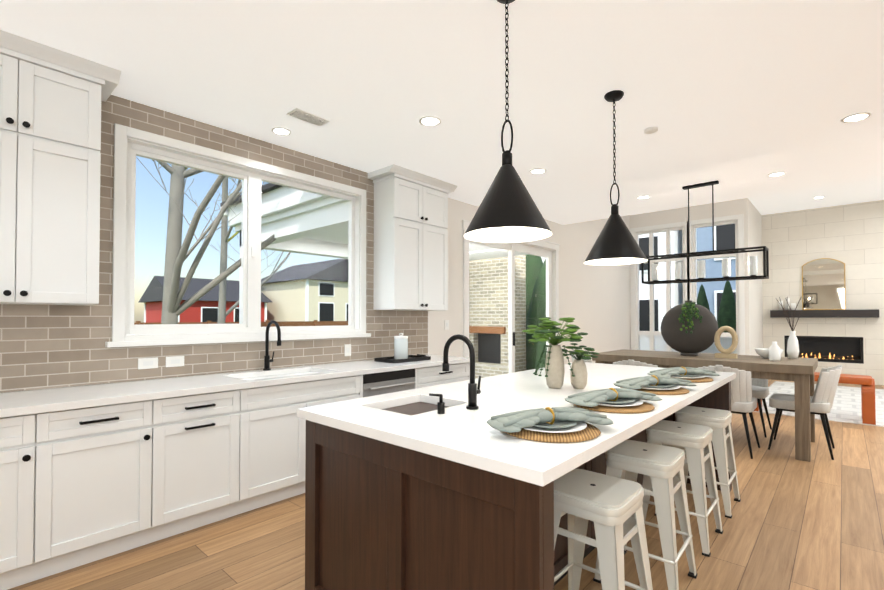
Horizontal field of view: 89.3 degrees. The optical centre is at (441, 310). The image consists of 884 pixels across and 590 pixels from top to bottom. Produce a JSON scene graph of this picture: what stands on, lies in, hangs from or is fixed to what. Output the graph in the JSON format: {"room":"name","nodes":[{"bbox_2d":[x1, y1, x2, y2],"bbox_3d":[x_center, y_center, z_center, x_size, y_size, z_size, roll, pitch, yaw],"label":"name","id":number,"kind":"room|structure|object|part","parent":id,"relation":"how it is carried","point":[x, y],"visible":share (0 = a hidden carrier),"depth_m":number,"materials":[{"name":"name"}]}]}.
{"room":"kitchen and living room","nodes":[
{"label":"kitchen and living room","id":0,"kind":"room"},
{"bbox_2d":[3,198,630,392],"bbox_3d":[0.020,-0.487,5.588,0.150,3.850,13.000,-1,-1,42],"label":"wall","id":1,"kind":"structure","parent":0,"point":[594,301],"depth_m":8.20,"materials":[{"name":"paint"}]},
{"bbox_2d":[0,30,120,304],"bbox_3d":[-2.352,-0.744,2.521,0.399,1.408,0.810,-1,-1,42],"label":"upper cabinet","id":2,"kind":"object","parent":1,"relation":"attached to","point":[51,98],"visible":1,"depth_m":2.51,"materials":[{"name":"white wood"}]},
{"bbox_2d":[0,95,427,392],"bbox_3d":[-2.165,-0.480,3.034,0.008,1.924,5.980,-1,-1,42],"label":"tile backsplash","id":3,"kind":"structure","parent":1,"relation":"attached to","point":[44,346],"depth_m":3.14,"materials":[{"name":"beige tile"}]},
{"bbox_2d":[138,357,157,368],"bbox_3d":[-2.056,0.369,3.130,0.007,0.075,0.120,-1,-1,42],"label":"electrical outlet plate","id":4,"kind":"object","parent":3,"relation":"attached to","point":[150,363],"depth_m":3.13,"materials":[{"name":"white plastic"}]},
{"bbox_2d":[166,356,183,366],"bbox_3d":[-1.942,0.371,3.258,0.007,0.075,0.120,-1,-1,42],"label":"electrical outlet plate","id":5,"kind":"object","parent":3,"relation":"attached to","point":[174,361],"depth_m":3.25,"materials":[{"name":"white plastic"}]},
{"bbox_2d":[345,344,350,355],"bbox_3d":[-0.924,0.389,4.392,0.007,0.115,0.075,-1,-1,42],"label":"electrical outlet plate","id":6,"kind":"object","parent":3,"relation":"attached to","point":[347,346],"depth_m":4.39,"materials":[{"name":"white plastic"}]},
{"bbox_2d":[105,123,370,346],"bbox_3d":[-1.517,-0.491,3.800,0.180,1.493,2.185,-1,-1,42],"label":"window","id":7,"kind":"structure","parent":1,"relation":"in","point":[127,151],"depth_m":3.59,"materials":[{"name":"white wood"}]},
{"bbox_3d":[-1.565,-0.492,3.843,0.004,1.305,1.925,-1,-1,42],"label":"kitchen window glass","id":8,"kind":"part","parent":7,"relation":"part of","materials":[{"name":"clear glass"}]},
{"bbox_2d":[368,164,457,310],"bbox_3d":[-0.292,-0.708,4.817,0.399,1.408,0.970,-1,-1,42],"label":"upper cabinet","id":9,"kind":"object","parent":1,"relation":"attached to","point":[410,240],"visible":1,"depth_m":4.62,"materials":[{"name":"white wood"}]},
{"bbox_2d":[444,320,448,329],"bbox_3d":[0.060,0.177,5.501,0.009,0.120,0.080,-1,-1,42],"label":"electrical outlet plate","id":10,"kind":"object","parent":1,"relation":"attached to","point":[446,322],"depth_m":5.49,"materials":[{"name":"white plastic"}]},
{"bbox_2d":[469,244,546,376],"bbox_3d":[1.056,0.202,6.751,0.004,2.210,2.130,-1,-1,42],"label":"glass door","id":11,"kind":"structure","parent":1,"relation":"in","point":[507,303],"depth_m":6.65,"materials":[{"name":"white"}]},
{"bbox_2d":[462,220,559,372],"bbox_3d":[1.092,0.155,6.719,0.160,2.602,2.610,-1,-1,42],"label":"door frame","id":12,"kind":"structure","parent":1,"relation":"attached to","point":[549,251],"depth_m":6.73,"materials":[{"name":"white wood"}]},
{"bbox_2d":[0,0,883,205],"bbox_3d":[1.319,-1.986,0.583,8.500,1.010,6.950,-1,-1,42],"label":"ceiling","id":13,"kind":"structure","parent":0,"point":[373,82],"depth_m":2.72,"materials":[{"name":"paint"}]},
{"bbox_2d":[271,127,290,134],"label":"recessed light","id":14,"kind":"object","parent":13,"relation":"in","point":[277,130],"depth_m":3.57,"materials":[{"name":"white"}]},
{"bbox_2d":[286,108,329,126],"bbox_3d":[-0.993,-1.431,3.328,0.140,0.011,0.280,-1,-1,42],"label":"ceiling vent","id":15,"kind":"object","parent":13,"relation":"in","point":[305,116],"visible":1,"depth_m":3.31,"materials":[{"name":"white metal"}]},
{"bbox_2d":[419,116,440,125],"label":"recessed light","id":16,"kind":"object","parent":13,"relation":"in","point":[436,121],"depth_m":3.39,"materials":[{"name":"white"}]},
{"bbox_2d":[464,0,551,242],"bbox_3d":[0.295,-0.897,2.029,0.394,1.119,0.394,-1,-1,42],"label":"pendant light","id":17,"kind":"object","parent":13,"relation":"hanging from","point":[508,211],"visible":1,"depth_m":1.95,"materials":[{"name":"black metal"}]},
{"bbox_2d":[529,168,545,173],"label":"recessed light","id":18,"kind":"object","parent":13,"relation":"in","point":[537,170],"depth_m":4.55,"materials":[{"name":"white"}]},
{"bbox_2d":[584,90,647,264],"bbox_3d":[1.150,-0.882,2.982,0.394,1.119,0.394,-1,-1,42],"label":"pendant light","id":19,"kind":"object","parent":13,"relation":"hanging from","point":[615,243],"visible":1,"depth_m":2.91,"materials":[{"name":"black metal"}]},
{"bbox_2d":[644,126,657,133],"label":"recessed light","id":20,"kind":"object","parent":13,"relation":"in","point":[650,130],"depth_m":3.51,"materials":[{"name":"white plastic"}]},
{"bbox_2d":[841,112,871,122],"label":"recessed light","id":21,"kind":"object","parent":13,"relation":"in","point":[856,117],"depth_m":3.33,"materials":[{"name":"white"}]},
{"bbox_2d":[8,379,883,589],"bbox_3d":[4.007,1.456,3.525,8.800,0.100,15.300,-1,-1,42],"label":"floor","id":22,"kind":"structure","parent":0,"point":[816,522],"depth_m":2.70,"materials":[{"name":"brown wood"}]},
{"bbox_2d":[0,411,55,589],"bbox_3d":[-2.437,0.949,2.248,0.618,0.874,0.646,-1,-1,42],"label":"base cabinet","id":23,"kind":"object","parent":22,"relation":"on","point":[27,442],"depth_m":2.22,"materials":[{"name":"white wood"}]},
{"bbox_2d":[56,399,167,573],"bbox_3d":[-2.093,0.955,2.631,0.618,0.874,0.636,-1,-1,42],"label":"base cabinet","id":24,"kind":"object","parent":22,"relation":"on","point":[91,473],"depth_m":2.48,"materials":[{"name":"white wood"}]},
{"bbox_2d":[0,355,469,418],"bbox_3d":[-1.643,0.505,3.114,0.653,0.039,5.220,-1,-1,42],"label":"countertop","id":25,"kind":"structure","parent":24,"relation":"on","point":[40,402],"depth_m":2.83,"materials":[{"name":"white stone"}]},
{"bbox_2d":[263,320,281,369],"bbox_3d":[-1.369,0.287,3.662,0.247,0.412,0.096,-1,-1,42],"label":"kitchen faucet","id":26,"kind":"object","parent":25,"relation":"on","point":[267,360],"visible":1,"depth_m":3.69,"materials":[{"name":"black metal"}]},
{"bbox_2d":[374,354,430,362],"bbox_3d":[-0.394,0.485,4.534,0.300,0.044,0.540,-1,-1,42],"label":"tray","id":27,"kind":"object","parent":25,"relation":"on","point":[412,358],"visible":1,"depth_m":4.43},
{"bbox_2d":[394,333,407,358],"bbox_3d":[-0.417,0.364,4.556,0.144,0.262,0.144,-1,-1,42],"label":"jar","id":28,"kind":"object","parent":27,"relation":"on","point":[400,346],"visible":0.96,"depth_m":4.50,"materials":[{"name":"white ceramic"}]},
{"bbox_2d":[168,387,251,536],"bbox_3d":[-1.753,0.961,3.011,0.618,0.874,0.636,-1,-1,42],"label":"base cabinet","id":29,"kind":"object","parent":22,"relation":"on","point":[210,436],"depth_m":2.86,"materials":[{"name":"white wood"}]},
{"bbox_2d":[236,371,363,509],"bbox_3d":[-1.259,0.969,3.560,0.618,0.874,1.093,-1,-1,42],"label":"base cabinet","id":30,"kind":"object","parent":22,"relation":"on","point":[278,435],"depth_m":3.25,"materials":[{"name":"white wood"}]},
{"bbox_2d":[364,367,415,396],"bbox_3d":[-0.651,0.982,4.165,0.520,0.868,0.680,-1,-1,42],"label":"dishwasher","id":31,"kind":"object","parent":22,"relation":"on","point":[386,382],"depth_m":3.98,"materials":[{"name":"silver metal"}]},
{"bbox_2d":[416,363,469,388],"bbox_3d":[-0.203,0.988,4.737,0.618,0.874,0.830,-1,-1,42],"label":"base cabinet","id":32,"kind":"object","parent":22,"relation":"on","point":[425,376],"depth_m":4.50,"materials":[{"name":"white wood"}]},
{"bbox_2d":[305,382,731,589],"bbox_3d":[0.805,0.959,2.838,1.280,0.872,2.990,-1,-1,42],"label":"kitchen island","id":33,"kind":"object","parent":22,"relation":"on","point":[412,489],"depth_m":1.70,"materials":[{"name":"brown wood"}]},
{"bbox_2d":[297,362,735,489],"bbox_3d":[0.813,0.502,2.839,1.320,0.042,3.050,-1,-1,42],"label":"island countertop","id":34,"kind":"structure","parent":33,"relation":"on","point":[461,435],"depth_m":1.93,"materials":[{"name":"white stone"}]},
{"bbox_2d":[429,393,444,413],"bbox_3d":[-0.024,0.424,2.053,0.087,0.087,0.034,-1,-1,42],"label":"soap dispenser","id":35,"kind":"object","parent":34,"relation":"on","point":[440,406],"visible":1,"depth_m":2.03,"materials":[{"name":"black metal"}]},
{"bbox_2d":[442,334,480,409],"bbox_3d":[0.099,0.294,2.210,0.217,0.352,0.096,-1,-1,42],"label":"island faucet","id":36,"kind":"object","parent":34,"relation":"on","point":[473,390],"visible":1,"depth_m":2.14,"materials":[{"name":"black metal"}]},
{"bbox_2d":[486,407,612,442],"bbox_3d":[0.417,0.419,1.733,0.394,0.088,0.471,-1,-1,42],"label":"place setting","id":37,"kind":"object","parent":34,"relation":"on","point":[559,424],"visible":1,"depth_m":1.68,"materials":[{"name":"wicker"}]},
{"bbox_2d":[522,317,598,388],"bbox_3d":[0.724,0.259,2.778,0.462,0.440,0.388,-1,-1,42],"label":"vase","id":38,"kind":"object","parent":34,"relation":"on","point":[554,367],"visible":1,"depth_m":2.73,"materials":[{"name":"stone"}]},
{"bbox_2d":[564,388,661,413],"bbox_3d":[0.843,0.426,2.212,0.382,0.088,0.479,-1,-1,42],"label":"place setting","id":39,"kind":"object","parent":34,"relation":"on","point":[618,400],"visible":1,"depth_m":2.15,"materials":[{"name":"fabric"}]},
{"bbox_2d":[613,375,696,394],"bbox_3d":[1.279,0.434,2.693,0.399,0.088,0.468,-1,-1,42],"label":"place setting","id":40,"kind":"object","parent":34,"relation":"on","point":[660,385],"visible":0.98,"depth_m":2.65,"materials":[{"name":"fabric"}]},
{"bbox_2d":[647,366,719,382],"bbox_3d":[1.712,0.441,3.177,0.416,0.088,0.456,-1,-1,42],"label":"place setting","id":41,"kind":"object","parent":34,"relation":"on","point":[691,374],"visible":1,"depth_m":3.13,"materials":[{"name":"wicker"}]},
{"bbox_2d":[571,355,591,362],"bbox_3d":[2.054,1.006,6.091,0.577,0.883,0.521,-1,-1,42],"label":"end chair","id":42,"kind":"object","parent":22,"relation":"on","point":[588,361],"visible":0.02,"depth_m":6.32,"materials":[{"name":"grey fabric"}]},
{"bbox_2d":[554,469,652,589],"bbox_3d":[0.622,1.049,1.839,0.400,0.661,0.400,-1,-1,42],"label":"stool","id":43,"kind":"object","parent":22,"relation":"on","point":[608,505],"visible":0.85,"depth_m":1.78,"materials":[{"name":"metal"}]},
{"bbox_2d":[613,359,657,366],"bbox_3d":[2.276,0.991,5.181,0.540,0.883,0.588,-1,-1,42],"label":"chair","id":44,"kind":"object","parent":22,"relation":"on","point":[630,362],"visible":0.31,"depth_m":4.95,"materials":[{"name":"beige fabric"}]},
{"bbox_2d":[593,440,697,589],"bbox_3d":[1.056,1.056,2.323,0.409,0.661,0.409,-1,-1,42],"label":"stool","id":45,"kind":"object","parent":22,"relation":"on","point":[661,466],"visible":0.77,"depth_m":2.22,"materials":[{"name":"metal"}]},
{"bbox_2d":[642,420,722,556],"bbox_3d":[1.490,1.064,2.807,0.399,0.661,0.399,-1,-1,42],"label":"stool","id":46,"kind":"object","parent":22,"relation":"on","point":[693,441],"visible":0.71,"depth_m":2.70,"materials":[{"name":"metal"}]},
{"bbox_2d":[592,349,817,461],"bbox_3d":[3.002,0.983,5.241,2.120,0.900,1.040,-1,-1,42],"label":"dining table","id":47,"kind":"object","parent":22,"relation":"on","point":[799,372],"visible":0.69,"depth_m":4.50,"materials":[{"name":"brown wood"}]},
{"bbox_2d":[661,300,737,358],"bbox_3d":[2.984,0.206,5.212,0.791,0.650,0.291,-1,-1,42],"label":"centrepiece","id":48,"kind":"object","parent":47,"relation":"on","point":[689,327],"visible":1,"depth_m":5.19,"materials":[{"name":"black ceramic"}]},
{"bbox_2d":[755,297,812,360],"bbox_3d":[3.680,0.190,4.835,0.509,0.672,0.682,-1,-1,42],"label":"decor","id":49,"kind":"object","parent":47,"relation":"on","point":[773,351],"visible":1,"depth_m":4.86,"materials":[{"name":"white ceramic"}]},
{"bbox_2d":[675,406,740,517],"bbox_3d":[1.924,1.072,3.290,0.402,0.661,0.402,-1,-1,42],"label":"stool","id":50,"kind":"object","parent":22,"relation":"on","point":[718,421],"visible":0.77,"depth_m":3.15,"materials":[{"name":"metal"}]},
{"bbox_2d":[698,365,759,458],"bbox_3d":[2.913,0.982,4.603,0.521,0.883,0.577,-1,-1,42],"label":"chair","id":51,"kind":"object","parent":22,"relation":"on","point":[743,402],"visible":0.52,"depth_m":4.36,"materials":[{"name":"grey fabric"}]},
{"bbox_2d":[751,378,771,437],"bbox_3d":[3.639,0.995,5.412,0.521,0.883,0.577,-1,-1,42],"label":"chair","id":52,"kind":"object","parent":22,"relation":"on","point":[760,389],"visible":0.27,"depth_m":5.24,"materials":[{"name":"grey fabric"}]},
{"bbox_2d":[768,365,841,459],"bbox_3d":[3.713,0.982,4.576,0.577,0.883,0.521,-1,-1,42],"label":"end chair","id":53,"kind":"object","parent":22,"relation":"on","point":[822,400],"visible":0.96,"depth_m":4.35,"materials":[{"name":"grey fabric"}]},
{"bbox_2d":[753,381,883,426],"bbox_3d":[7.428,1.445,6.401,4.650,0.012,3.950,-1,-1,42],"label":"living room rug","id":54,"kind":"object","parent":22,"relation":"on","point":[846,407],"visible":0.4,"depth_m":6.89,"materials":[{"name":"fabric"}]},
{"bbox_2d":[754,372,875,424],"bbox_3d":[5.040,1.148,6.163,1.320,0.572,0.400,-1,-1,42],"label":"leather bench","id":55,"kind":"object","parent":54,"relation":"on","point":[867,384],"visible":0.56,"depth_m":5.64,"materials":[{"name":"orange leather"}]},
{"bbox_2d":[630,199,741,330],"bbox_3d":[5.171,-0.424,9.598,2.160,3.850,0.150,-1,-1,42],"label":"wall","id":56,"kind":"structure","parent":0,"point":[721,209],"depth_m":9.52,"materials":[{"name":"paint"}]},
{"bbox_2d":[630,214,744,354],"bbox_3d":[5.152,-0.300,9.545,2.220,3.180,0.170,-1,-1,42],"label":"window","id":57,"kind":"structure","parent":56,"relation":"in","point":[634,280],"depth_m":9.49,"materials":[{"name":"white wood"}]},
{"bbox_2d":[531,122,883,224],"bbox_3d":[4.458,-1.996,4.081,8.500,0.880,2.450,-1,-1,42],"label":"ceiling","id":58,"kind":"structure","parent":0,"point":[849,155],"depth_m":5.18,"materials":[{"name":"paint"}]},
{"bbox_2d":[637,195,649,198],"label":"recessed light","id":59,"kind":"object","parent":58,"relation":"in","point":[644,196],"depth_m":6.02,"materials":[{"name":"white"}]},
{"bbox_2d":[641,180,768,283],"bbox_3d":[3.135,-0.944,5.420,1.300,1.180,0.270,-1,-1,42],"label":"linear chandelier","id":60,"kind":"object","parent":58,"relation":"hanging from","point":[726,268],"visible":1,"depth_m":5.35,"materials":[{"name":"black metal"}]},
{"bbox_2d":[767,172,785,176],"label":"recessed light","id":61,"kind":"object","parent":58,"relation":"in","point":[775,174],"depth_m":5.06,"materials":[{"name":"white"}]},
{"bbox_2d":[742,198,762,355],"bbox_3d":[6.730,-0.423,9.643,0.100,3.850,2.300,-1,-1,42],"label":"wall","id":62,"kind":"structure","parent":0,"point":[753,295],"depth_m":9.16,"materials":[{"name":"paint"}]},
{"bbox_2d":[632,177,883,214],"bbox_3d":[7.146,-2.314,7.082,8.500,0.150,5.600,-1,-1,42],"label":"ceiling","id":63,"kind":"structure","parent":0,"point":[861,191],"depth_m":8.76,"materials":[{"name":"paint"}]},
{"bbox_2d":[762,200,883,384],"bbox_3d":[8.213,-0.348,9.655,2.090,3.700,0.300,-1,-1,42],"label":"wall","id":64,"kind":"structure","parent":0,"point":[851,236],"depth_m":9.42,"materials":[{"name":"tile"}]},
{"bbox_2d":[784,335,863,363],"bbox_3d":[8.203,0.822,9.648,1.280,0.540,0.294,-1,-1,42],"label":"fireplace insert","id":65,"kind":"object","parent":64,"relation":"in","point":[835,349],"visible":0.85,"depth_m":9.57,"materials":[{"name":"black metal"}]},
{"bbox_2d":[802,258,845,309],"bbox_3d":[8.107,-0.561,9.518,0.700,1.098,0.027,-1,-1,42],"label":"arched mirror","id":66,"kind":"object","parent":64,"relation":"attached to","point":[823,282],"visible":0.88,"depth_m":9.50,"materials":[{"name":"gold metal"}]},
{"bbox_2d":[770,309,878,317],"bbox_3d":[8.027,0.069,9.464,1.740,0.160,0.218,-1,-1,42],"label":"mantel shelf","id":67,"kind":"object","parent":64,"relation":"attached to","point":[870,313],"visible":1,"depth_m":9.32,"materials":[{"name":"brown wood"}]},
{"bbox_2d":[778,301,782,309],"bbox_3d":[7.514,-0.117,9.929,0.079,0.224,0.079,-1,-1,30],"label":"candle","id":68,"kind":"object","parent":67,"relation":"on","point":[779,306],"depth_m":9.90,"materials":[{"name":"wax"}]},
{"bbox_2d":[785,298,795,309],"bbox_3d":[7.643,-0.148,9.814,0.185,0.284,0.090,-1,-1,42],"label":"candle","id":69,"kind":"object","parent":67,"relation":"on","point":[793,306],"depth_m":9.81,"materials":[{"name":"wax"}]},
{"label":"outside","id":70,"kind":"structure","parent":0,"visible":0},
{"bbox_3d":[6.807,2.223,20.484,130.000,0.200,120.000,-1,-1,42],"label":"ground","id":71,"kind":"structure","parent":70,"visible":0},
{"bbox_2d":[139,276,271,321],"bbox_3d":[-18.002,-0.039,34.050,7.800,4.750,6.800,-1,-1,42],"label":"house","id":72,"kind":"structure","parent":71,"relation":"on","point":[152,297],"depth_m":31.90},
{"bbox_2d":[136,157,275,323],"bbox_3d":[-2.276,-4.177,6.751,7.672,12.171,11.524,-1,-1,42],"label":"tree","id":73,"kind":"object","parent":71,"relation":"on","point":[173,294],"depth_m":5.58,"materials":[{"name":"grey plant"}]},
{"bbox_2d":[134,320,347,326],"bbox_3d":[3.068,1.089,10.420,22.100,1.750,60.000,-1,-1,42],"label":"fence","id":74,"kind":"object","parent":71,"relation":"on","point":[310,323],"depth_m":17.00,"materials":[{"name":"wood"}]},
{"bbox_2d":[202,176,290,323],"bbox_3d":[-4.739,-4.469,11.324,7.737,12.915,9.264,-1,-1,42],"label":"tree","id":75,"kind":"object","parent":71,"relation":"on","point":[225,240],"depth_m":10.81,"materials":[{"name":"grey plant"}]},
{"bbox_2d":[261,259,347,321],"bbox_3d":[-10.321,-0.837,37.382,8.800,6.450,7.800,-1,-1,42],"label":"house","id":76,"kind":"structure","parent":71,"relation":"on","point":[329,287],"depth_m":33.72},
{"bbox_2d":[220,183,526,323],"bbox_3d":[-0.426,0.173,7.483,3.040,3.490,5.140,-1,-1,42],"label":"roof","id":77,"kind":"structure","parent":71,"relation":"on","point":[286,209],"depth_m":5.82,"materials":[{"name":"white"}]},
{"bbox_2d":[469,255,525,378],"bbox_3d":[1.086,-0.066,10.101,1.500,4.050,0.750,-1,-1,42],"label":"brick fireplace","id":78,"kind":"object","parent":71,"relation":"on","point":[485,338],"depth_m":9.88,"materials":[{"name":"white brick"}]},
{"bbox_2d":[541,230,682,330],"bbox_3d":[7.121,-2.079,21.950,10.000,8.450,7.900,-1,-1,42],"label":"house","id":79,"kind":"structure","parent":71,"relation":"on","point":[660,289],"depth_m":16.30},
{"bbox_2d":[526,254,735,369],"bbox_3d":[3.474,-0.404,12.565,7.870,5.196,7.300,-1,-1,42],"label":"trees","id":80,"kind":"object","parent":71,"relation":"on","point":[727,313],"visible":0.08,"depth_m":11.32,"materials":[{"name":"green plant"}]},
{"bbox_2d":[639,335,735,353],"bbox_3d":[5.625,1.299,11.656,4.050,1.370,0.100,-1,-1,42],"label":"fence","id":81,"kind":"object","parent":71,"relation":"on","point":[661,343],"visible":0.11,"depth_m":11.56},
{"bbox_2d":[696,224,735,320],"bbox_3d":[15.102,-2.476,15.802,9.700,9.050,8.400,-1,-1,42],"label":"house","id":82,"kind":"structure","parent":71,"relation":"on","point":[724,237],"depth_m":15.44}
]}

